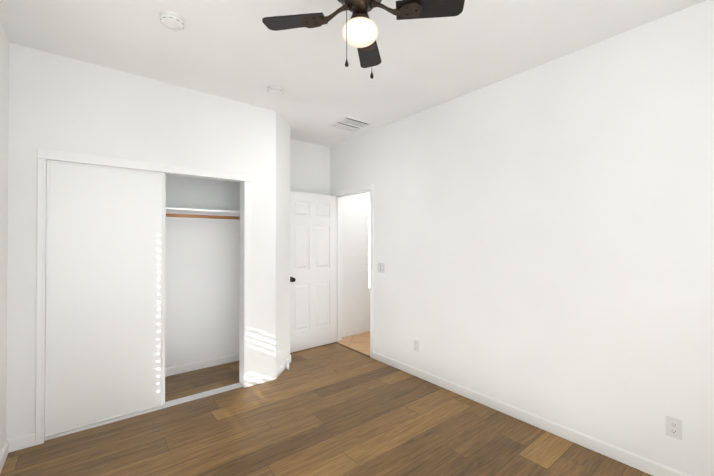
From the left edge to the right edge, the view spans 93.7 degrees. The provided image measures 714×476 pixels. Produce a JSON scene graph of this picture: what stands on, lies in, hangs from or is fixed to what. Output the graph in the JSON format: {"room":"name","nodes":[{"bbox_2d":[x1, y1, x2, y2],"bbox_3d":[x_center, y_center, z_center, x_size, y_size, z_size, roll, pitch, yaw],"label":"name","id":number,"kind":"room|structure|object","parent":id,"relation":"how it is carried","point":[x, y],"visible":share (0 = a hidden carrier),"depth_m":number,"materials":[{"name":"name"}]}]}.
{"room":"empty bedroom","nodes":[
{"label":"empty bedroom","id":0,"kind":"room"},
{"bbox_2d":[0,22,8,453],"bbox_3d":[-1.364,0.034,0.916,0.120,2.773,5.040,0,-1,-38],"label":"wall","id":1,"kind":"structure","parent":0,"point":[4,86],"depth_m":2.13,"materials":[{"name":"paint"}]},
{"bbox_2d":[0,440,8,472],"bbox_3d":[-1.075,1.376,0.650,0.013,0.085,4.038,0,-1,-38],"label":"baseboard","id":2,"kind":"structure","parent":1,"relation":"attached to","point":[4,453],"depth_m":2.12,"materials":[{"name":"white wood"}]},
{"bbox_2d":[6,43,244,439],"bbox_3d":[-1.746,0.047,2.781,1.602,2.773,0.120,0,-1,-38],"label":"wall","id":3,"kind":"structure","parent":0,"point":[61,103],"depth_m":2.44,"materials":[{"name":"paint"}]},
{"bbox_2d":[8,433,34,452],"bbox_3d":[-2.276,1.388,2.266,0.142,0.085,0.013,0,-1,-38],"label":"baseboard","id":4,"kind":"structure","parent":3,"relation":"attached to","point":[21,442],"depth_m":2.26,"materials":[{"name":"white wood"}]},
{"bbox_2d":[45,160,163,436],"bbox_3d":[-1.931,0.430,2.614,0.735,1.971,0.024,0,-1,-38],"label":"sliding closet door","id":5,"kind":"structure","parent":3,"relation":"in","point":[104,349],"depth_m":2.58,"materials":[{"name":"white wood"}]},
{"bbox_2d":[35,148,250,444],"bbox_3d":[-1.663,0.408,2.832,1.513,2.052,0.140,0,-1,-38],"label":"trim","id":6,"kind":"structure","parent":3,"relation":"attached to","point":[45,155],"depth_m":2.62,"materials":[{"name":"white wood"}]},
{"bbox_2d":[45,383,242,440],"bbox_3d":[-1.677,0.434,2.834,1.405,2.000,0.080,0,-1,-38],"label":"sill","id":7,"kind":"structure","parent":3,"relation":"attached to","point":[198,396],"depth_m":2.83,"materials":[{"name":"silver metal"}]},
{"bbox_2d":[163,174,165,403],"bbox_3d":[-1.938,0.430,2.650,0.735,1.971,0.024,0,-1,-38],"label":"sliding closet door","id":8,"kind":"structure","parent":3,"relation":"in","point":[164,277],"depth_m":2.87,"materials":[{"name":"white wood"}]},
{"bbox_2d":[245,103,289,376],"bbox_3d":[-1.062,0.054,3.735,0.655,2.773,0.762,0,-1,-38],"label":"wall","id":9,"kind":"structure","parent":0,"point":[267,150],"depth_m":3.38,"materials":[{"name":"paint"}]},
{"bbox_2d":[251,354,290,385],"bbox_3d":[-1.028,1.398,3.736,0.615,0.085,0.762,0,-1,-38],"label":"baseboard","id":10,"kind":"structure","parent":9,"relation":"attached to","point":[266,377],"depth_m":3.37,"materials":[{"name":"white wood"}]},
{"bbox_2d":[285,360,288,369],"bbox_3d":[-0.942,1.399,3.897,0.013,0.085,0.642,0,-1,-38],"label":"door stop","id":11,"kind":"object","parent":9,"relation":"attached to","point":[286,364],"visible":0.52,"depth_m":3.67,"materials":[{"name":"white"}]},
{"bbox_2d":[165,139,369,367],"bbox_3d":[-0.985,0.058,4.359,4.997,2.773,0.120,0,-1,-38],"label":"wall","id":12,"kind":"structure","parent":0,"point":[202,296],"depth_m":3.81,"materials":[{"name":"paint"}]},
{"bbox_2d":[165,353,238,376],"bbox_3d":[-1.969,1.396,3.483,2.137,0.085,0.013,0,-1,-38],"label":"baseboard","id":13,"kind":"structure","parent":12,"relation":"attached to","point":[179,369],"depth_m":3.67,"materials":[{"name":"white wood"}]},
{"bbox_2d":[166,207,239,222],"bbox_3d":[-1.861,-0.239,3.358,2.135,0.104,0.359,0,-1,-38],"label":"closet shelf","id":14,"kind":"object","parent":12,"relation":"attached to","point":[170,210],"visible":0.06,"depth_m":3.56,"materials":[{"name":"white wood"}]},
{"bbox_2d":[166,213,239,219],"bbox_3d":[-1.787,-0.221,3.264,2.095,0.033,0.033,0,-1,-38],"label":"rail","id":15,"kind":"object","parent":14,"relation":"attached to","point":[201,216],"visible":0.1,"depth_m":3.41,"materials":[{"name":"brown wood"}]},
{"bbox_2d":[342,326,369,336],"bbox_3d":[0.316,1.409,5.299,1.540,0.085,0.013,0,-1,-38],"label":"baseboard","id":16,"kind":"structure","parent":12,"relation":"attached to","point":[355,331],"depth_m":5.02,"materials":[{"name":"white wood"}]},
{"bbox_2d":[368,206,369,287],"bbox_3d":[0.420,0.128,5.538,0.730,1.350,0.002,0,-1,-38],"label":"window","id":17,"kind":"structure","parent":12,"relation":"in","point":[368,252],"depth_m":5.35,"materials":[{"name":"white"}]},
{"bbox_2d":[368,201,369,290],"bbox_3d":[0.466,0.128,5.480,0.782,1.406,0.056,0,-1,-38],"label":"window blinds","id":18,"kind":"object","parent":17,"relation":"attached to","point":[369,242],"visible":0.12,"depth_m":5.25,"materials":[{"name":"white"}]},
{"bbox_2d":[0,342,651,475],"bbox_3d":[-0.151,1.457,1.870,3.217,0.060,5.040,0,-1,-38],"label":"floor","id":19,"kind":"structure","parent":0,"point":[332,409],"depth_m":2.41,"materials":[{"name":"brown wood"}]},
{"bbox_2d":[334,342,369,356],"bbox_3d":[-0.077,1.441,4.353,0.034,0.007,0.775,0,-1,-38],"label":"trim strip","id":20,"kind":"object","parent":19,"relation":"on","point":[352,349],"visible":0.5,"depth_m":4.31,"materials":[{"name":"brown wood"}]},
{"bbox_2d":[336,331,369,355],"bbox_3d":[0.871,1.476,4.599,1.780,0.060,2.040,0,-1,-38],"label":"floor","id":21,"kind":"structure","parent":0,"point":[360,342],"depth_m":4.63,"materials":[{"name":"beige wood"}]},
{"bbox_2d":[0,0,705,146],"bbox_3d":[0.545,-1.362,2.443,4.997,0.100,5.040,0,-1,-38],"label":"ceiling","id":22,"kind":"structure","parent":0,"point":[238,50],"depth_m":2.28,"materials":[{"name":"paint"}]},
{"bbox_2d":[160,10,184,29],"bbox_3d":[-1.102,-1.292,1.997,0.132,0.046,0.132,0,-1,-38],"label":"smoke detector","id":23,"kind":"object","parent":22,"relation":"attached to","point":[172,20],"visible":1,"depth_m":1.97,"materials":[{"name":"white plastic"}]},
{"bbox_2d":[267,85,283,95],"bbox_3d":[-0.713,-1.286,2.922,0.140,0.046,0.140,0,-1,-38],"label":"smoke detector","id":24,"kind":"object","parent":22,"relation":"attached to","point":[275,90],"visible":1,"depth_m":2.89,"materials":[{"name":"white plastic"}]},
{"bbox_2d":[327,115,373,131],"bbox_3d":[-0.078,-1.294,3.819,0.385,0.015,0.385,0,-1,-38],"label":"ceiling vent","id":25,"kind":"object","parent":22,"relation":"in","point":[349,123],"visible":1,"depth_m":3.79,"materials":[{"name":"white plastic"}]},
{"bbox_2d":[262,0,464,78],"bbox_3d":[0.014,-1.034,1.540,0.737,0.568,0.737,0,-1,-38],"label":"ceiling fan","id":26,"kind":"object","parent":22,"relation":"hanging from","point":[360,31],"visible":1,"depth_m":1.52,"materials":[{"name":"brown metal"}]},
{"bbox_2d":[330,0,713,475],"bbox_3d":[1.155,0.048,2.918,0.120,2.773,4.800,0,-1,-38],"label":"wall","id":27,"kind":"structure","parent":0,"point":[544,240],"depth_m":2.37,"materials":[{"name":"paint"}]},
{"bbox_2d":[290,191,335,352],"bbox_3d":[-0.593,0.426,4.401,0.775,2.018,0.173,0,-1,-40],"label":"interior door","id":28,"kind":"structure","parent":27,"relation":"in","point":[312,270],"depth_m":4.38,"materials":[{"name":"white wood"}]},
{"bbox_2d":[332,184,373,357],"bbox_3d":[-0.026,0.402,4.401,0.148,2.087,0.889,0,-1,-38],"label":"door frame","id":29,"kind":"structure","parent":27,"relation":"attached to","point":[339,195],"depth_m":4.59,"materials":[{"name":"white wood"}]},
{"bbox_2d":[378,263,384,272],"bbox_3d":[0.279,0.348,3.911,0.012,0.116,0.116,0,-1,-38],"label":"double light switch","id":30,"kind":"object","parent":27,"relation":"attached to","point":[381,267],"visible":1,"depth_m":3.90,"materials":[{"name":"white plastic"}]},
{"bbox_2d":[414,339,418,351],"bbox_3d":[0.619,1.121,3.482,0.007,0.115,0.070,0,-1,-38],"label":"wall outlet","id":31,"kind":"object","parent":27,"relation":"attached to","point":[416,345],"visible":1,"depth_m":3.48,"materials":[{"name":"white plastic"}]},
{"bbox_2d":[373,351,690,475],"bbox_3d":[1.397,1.389,2.496,0.013,0.085,3.853,0,-1,-38],"label":"baseboard","id":32,"kind":"structure","parent":27,"relation":"attached to","point":[641,463],"depth_m":2.47,"materials":[{"name":"white wood"}]},
{"bbox_2d":[666,415,681,439],"bbox_3d":[1.842,1.103,1.944,0.007,0.115,0.070,0,-1,-38],"label":"wall outlet","id":33,"kind":"object","parent":27,"relation":"attached to","point":[673,427],"visible":1,"depth_m":1.94,"materials":[{"name":"white plastic"}]}
]}

